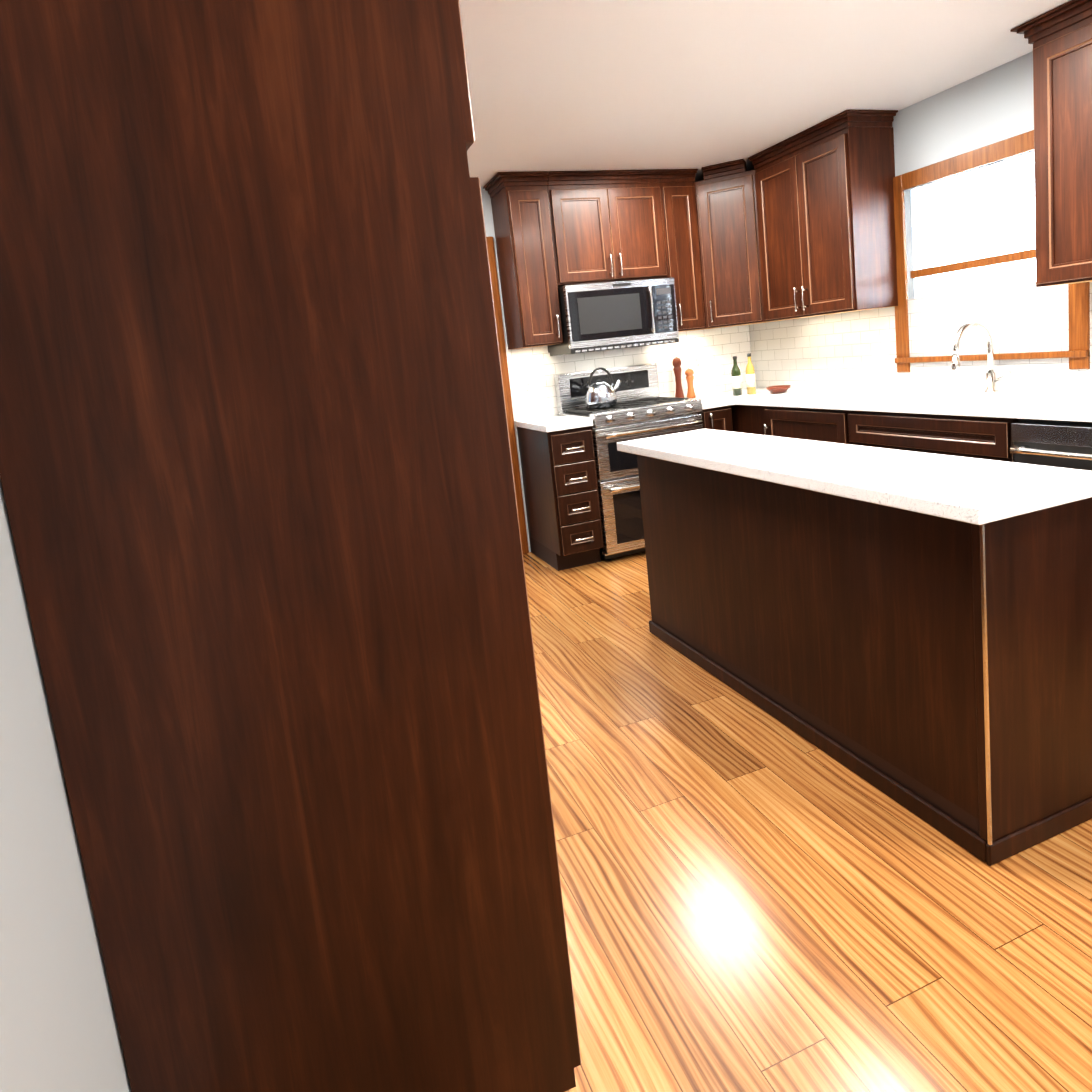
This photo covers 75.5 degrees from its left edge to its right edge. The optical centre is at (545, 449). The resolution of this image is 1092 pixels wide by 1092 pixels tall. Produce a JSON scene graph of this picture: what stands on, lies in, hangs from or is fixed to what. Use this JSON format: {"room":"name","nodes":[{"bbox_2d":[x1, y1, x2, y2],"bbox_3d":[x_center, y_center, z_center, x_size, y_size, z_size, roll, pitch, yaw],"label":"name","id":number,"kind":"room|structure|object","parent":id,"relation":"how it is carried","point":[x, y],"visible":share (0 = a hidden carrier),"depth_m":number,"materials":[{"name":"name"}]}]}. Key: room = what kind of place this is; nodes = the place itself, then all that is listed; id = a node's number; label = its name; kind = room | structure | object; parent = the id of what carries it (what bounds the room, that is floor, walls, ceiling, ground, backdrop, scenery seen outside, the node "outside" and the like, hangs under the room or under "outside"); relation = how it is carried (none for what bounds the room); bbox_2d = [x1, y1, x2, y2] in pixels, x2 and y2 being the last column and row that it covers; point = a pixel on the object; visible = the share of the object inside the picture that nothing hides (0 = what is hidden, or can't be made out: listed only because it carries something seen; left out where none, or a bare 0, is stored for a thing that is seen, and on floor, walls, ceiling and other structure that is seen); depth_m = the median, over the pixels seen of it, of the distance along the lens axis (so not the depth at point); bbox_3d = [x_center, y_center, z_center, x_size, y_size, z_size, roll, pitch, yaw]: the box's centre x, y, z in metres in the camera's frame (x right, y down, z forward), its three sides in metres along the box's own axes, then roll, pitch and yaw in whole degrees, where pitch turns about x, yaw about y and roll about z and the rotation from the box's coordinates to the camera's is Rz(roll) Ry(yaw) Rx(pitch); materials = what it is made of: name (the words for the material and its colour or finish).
{"room":"kitchen","nodes":[
{"label":"kitchen","id":0,"kind":"room"},
{"bbox_2d":[0,478,131,1091],"bbox_3d":[-1.355,-0.086,2.614,0.100,2.480,10.700,-9,8,-19],"label":"wall","id":1,"kind":"structure","parent":0,"point":[59,1030],"depth_m":0.81,"materials":[{"name":"white paint"}]},
{"bbox_2d":[481,188,746,551],"bbox_3d":[-0.162,-0.523,4.892,3.890,2.480,0.120,-9,8,-19],"label":"wall","id":2,"kind":"structure","parent":0,"point":[488,214],"depth_m":4.69,"materials":[{"name":"white paint"}]},
{"bbox_2d":[486,237,528,553],"bbox_3d":[-0.757,-0.273,4.699,1.070,2.165,0.168,-9,8,-19],"label":"door frame","id":3,"kind":"structure","parent":2,"relation":"attached to","point":[505,377],"depth_m":4.78,"materials":[{"name":"brown wood"}]},
{"bbox_2d":[483,171,562,349],"bbox_3d":[-0.143,-1.198,4.558,0.333,1.058,0.390,-9,8,-19],"label":"upper cabinet","id":4,"kind":"object","parent":2,"relation":"attached to","point":[525,250],"visible":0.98,"depth_m":4.44,"materials":[{"name":"brown wood"}]},
{"bbox_2d":[547,169,666,286],"bbox_3d":[0.367,-1.464,4.721,0.800,0.687,0.390,-9,8,-19],"label":"upper cabinet","id":5,"kind":"object","parent":2,"relation":"attached to","point":[607,225],"visible":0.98,"depth_m":4.57,"materials":[{"name":"brown wood"}]},
{"bbox_2d":[548,277,678,355],"bbox_3d":[0.444,-0.895,4.755,0.790,0.430,0.479,-9,8,-19],"label":"microwave","id":6,"kind":"object","parent":5,"relation":"attached to","point":[603,316],"visible":1,"depth_m":4.57,"materials":[{"name":"silver metal"}]},
{"bbox_2d":[505,325,750,420],"bbox_3d":[0.669,-0.597,5.121,1.964,0.514,0.008,-9,8,-19],"label":"backsplash","id":7,"kind":"structure","parent":2,"relation":"attached to","point":[717,349],"depth_m":5.15,"materials":[{"name":"tile"}]},
{"bbox_2d":[693,354,701,370],"bbox_3d":[1.133,-0.655,5.277,0.070,0.114,0.008,-9,8,-19],"label":"electrical outlet plate","id":8,"kind":"object","parent":7,"relation":"attached to","point":[697,364],"visible":1,"depth_m":5.27,"materials":[{"name":"grey plastic"}]},
{"bbox_2d":[660,169,704,331],"bbox_3d":[0.886,-1.359,4.921,0.266,1.058,0.390,-9,8,-19],"label":"upper cabinet","id":9,"kind":"object","parent":2,"relation":"attached to","point":[680,222],"visible":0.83,"depth_m":4.78,"materials":[{"name":"brown wood"}]},
{"bbox_2d":[691,159,798,330],"bbox_3d":[1.327,-1.412,4.959,0.602,1.059,0.611,-9,8,-19],"label":"corner wall cabinet","id":10,"kind":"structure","parent":2,"relation":"attached to","point":[726,208],"depth_m":4.75,"materials":[{"name":"brown wood"}]},
{"bbox_2d":[459,0,1070,187],"bbox_3d":[-0.237,-1.526,2.833,5.090,0.060,10.800,-9,8,-19],"label":"ceiling","id":11,"kind":"structure","parent":0,"point":[575,85],"depth_m":3.03,"materials":[{"name":"white paint"}]},
{"bbox_2d":[523,551,1091,1091],"bbox_3d":[0.034,0.977,3.171,5.090,0.060,10.800,-9,8,-19],"label":"floor","id":12,"kind":"structure","parent":0,"point":[757,899],"depth_m":1.67,"materials":[{"name":"brown wood"}]},
{"bbox_2d":[0,0,580,1091],"bbox_3d":[-0.426,0.027,1.238,0.689,2.425,0.570,-9,8,-19],"label":"pantry","id":13,"kind":"object","parent":12,"relation":"on","point":[256,474],"visible":1,"depth_m":0.96,"materials":[{"name":"brown wood"}]},
{"bbox_2d":[517,426,603,570],"bbox_3d":[0.101,0.287,4.640,0.300,0.894,0.668,-9,8,-19],"label":"base cabinet","id":14,"kind":"object","parent":12,"relation":"on","point":[561,490],"visible":1,"depth_m":4.40,"materials":[{"name":"brown wood"}]},
{"bbox_2d":[515,415,592,431],"bbox_3d":[0.039,-0.174,4.589,0.310,0.040,0.629,-9,8,-19],"label":"countertop","id":15,"kind":"structure","parent":14,"relation":"on","point":[553,423],"depth_m":4.40,"materials":[{"name":"white stone"}]},
{"bbox_2d":[554,363,702,560],"bbox_3d":[0.594,0.053,4.775,0.768,1.215,0.696,-9,8,-19],"label":"range","id":16,"kind":"object","parent":12,"relation":"on","point":[641,409],"visible":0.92,"depth_m":4.49,"materials":[{"name":"silver metal"}]},
{"bbox_2d":[586,367,620,408],"bbox_3d":[0.381,-0.417,4.663,0.262,0.264,0.208,-9,8,-19],"label":"kettle","id":17,"kind":"object","parent":16,"relation":"on","point":[599,394],"visible":1,"depth_m":4.59,"materials":[{"name":"silver metal"}]},
{"bbox_2d":[698,406,732,430],"bbox_3d":[1.081,0.134,4.984,0.236,0.894,0.669,-9,8,-19],"label":"base cabinet","id":18,"kind":"object","parent":12,"relation":"on","point":[718,418],"visible":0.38,"depth_m":4.67,"materials":[{"name":"brown wood"}]},
{"bbox_2d":[684,396,730,409],"bbox_3d":[1.020,-0.327,4.933,0.228,0.040,0.631,-9,8,-19],"label":"countertop","id":19,"kind":"structure","parent":18,"relation":"on","point":[708,402],"depth_m":4.67,"materials":[{"name":"white stone"}]},
{"bbox_2d":[672,356,683,397],"bbox_3d":[0.952,-0.519,5.076,0.068,0.314,0.068,-9,8,-19],"label":"pepper mill","id":20,"kind":"object","parent":19,"relation":"on","point":[677,368],"visible":0.9,"depth_m":5.06,"materials":[{"name":"brown wood"}]},
{"bbox_2d":[685,368,695,398],"bbox_3d":[1.044,-0.486,5.103,0.068,0.221,0.068,-9,8,-19],"label":"pepper mill","id":21,"kind":"object","parent":19,"relation":"on","point":[689,372],"visible":1,"depth_m":5.08,"materials":[{"name":"brown wood"}]},
{"bbox_2d":[732,413,734,431],"bbox_3d":[1.496,0.067,5.152,0.586,0.894,0.624,-9,8,-19],"label":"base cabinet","id":22,"kind":"object","parent":12,"relation":"on","point":[733,414],"depth_m":4.78,"materials":[{"name":"brown wood"}]},
{"bbox_2d":[731,405,762,434],"bbox_3d":[1.646,0.109,4.717,0.606,0.894,0.300,-9,8,-19],"label":"base cabinet","id":23,"kind":"object","parent":12,"relation":"on","point":[748,419],"depth_m":4.62,"materials":[{"name":"brown wood"}]},
{"bbox_2d":[759,406,849,443],"bbox_3d":[1.815,0.153,4.254,0.606,0.894,0.690,-9,8,-19],"label":"base cabinet","id":24,"kind":"object","parent":12,"relation":"on","point":[826,425],"depth_m":4.08,"materials":[{"name":"brown wood"}]},
{"bbox_2d":[697,388,1091,421],"bbox_3d":[2.102,-0.213,3.223,0.633,0.040,4.591,-9,8,-19],"label":"countertop","id":25,"kind":"structure","parent":24,"relation":"on","point":[1074,406],"depth_m":3.43,"materials":[{"name":"white stone"}]},
{"bbox_2d":[731,356,741,395],"bbox_3d":[1.326,-0.517,4.914,0.066,0.272,0.066,-9,8,-19],"label":"olive oil bottle","id":26,"kind":"object","parent":25,"relation":"on","point":[736,381],"visible":1,"depth_m":4.89,"materials":[{"name":"green glass"}]},
{"bbox_2d":[746,353,755,394],"bbox_3d":[1.416,-0.527,4.882,0.062,0.282,0.062,-9,8,-19],"label":"vinegar bottle","id":27,"kind":"object","parent":25,"relation":"on","point":[750,380],"visible":1,"depth_m":4.86,"materials":[{"name":"yellow glass"}]},
{"bbox_2d":[766,385,790,393],"bbox_3d":[1.569,-0.407,4.757,0.160,0.045,0.160,-9,8,-19],"label":"bowl","id":28,"kind":"object","parent":25,"relation":"on","point":[777,389],"visible":1,"depth_m":4.71,"materials":[{"name":"brown ceramic"}]},
{"bbox_2d":[950,320,1011,393],"bbox_3d":[2.097,-0.443,3.400,0.286,0.365,0.135,-9,8,-19],"label":"faucet","id":29,"kind":"object","parent":25,"relation":"on","point":[991,379],"visible":1,"depth_m":3.43,"materials":[{"name":"silver metal"}]},
{"bbox_2d":[637,455,1091,865],"bbox_3d":[0.963,0.482,2.566,0.466,0.879,1.746,-9,8,-19],"label":"kitchen island","id":30,"kind":"object","parent":12,"relation":"on","point":[934,671],"visible":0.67,"depth_m":1.91,"materials":[{"name":"brown wood"}]},
{"bbox_2d":[617,429,1091,524],"bbox_3d":[0.873,0.032,2.509,0.485,0.040,1.845,-9,8,-19],"label":"island countertop","id":31,"kind":"structure","parent":30,"relation":"on","point":[977,491],"depth_m":2.02,"materials":[{"name":"stone"}]},
{"bbox_2d":[848,410,1018,461],"bbox_3d":[2.072,0.228,3.495,0.649,0.894,0.915,-9,8,-19],"label":"base cabinet","id":32,"kind":"object","parent":12,"relation":"on","point":[988,438],"visible":0.15,"depth_m":3.27,"materials":[{"name":"brown wood"}]},
{"bbox_2d":[1010,419,1091,470],"bbox_3d":[2.318,0.298,2.776,0.681,0.894,0.594,-9,8,-19],"label":"dishwasher","id":33,"kind":"object","parent":12,"relation":"on","point":[1063,444],"visible":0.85,"depth_m":2.75,"materials":[{"name":"black metal"}]},
{"bbox_2d":[831,51,1051,390],"bbox_3d":[2.836,-0.479,2.162,0.100,2.480,7.050,-9,8,-19],"label":"wall","id":34,"kind":"structure","parent":0,"point":[994,105],"depth_m":3.56,"materials":[{"name":"white paint"}]},
{"bbox_2d":[748,0,1091,321],"bbox_3d":[2.014,-1.276,3.405,0.380,1.058,2.782,-9,8,-19],"label":"upper cabinets","id":35,"kind":"object","parent":34,"relation":"attached to","point":[825,211],"depth_m":3.93,"materials":[{"name":"brown wood"}]},
{"bbox_2d":[749,282,1091,390],"bbox_3d":[2.380,-0.532,3.268,0.008,0.514,4.641,-9,8,-19],"label":"backsplash","id":36,"kind":"structure","parent":34,"relation":"attached to","point":[856,349],"depth_m":3.90,"materials":[{"name":"tile"}]},
{"bbox_2d":[893,130,1089,371],"bbox_3d":[2.219,-0.956,3.590,0.095,1.100,1.060,-9,8,-19],"label":"window","id":37,"kind":"structure","parent":34,"relation":"in","point":[973,230],"depth_m":3.61,"materials":[{"name":"brown wood"}]}
]}

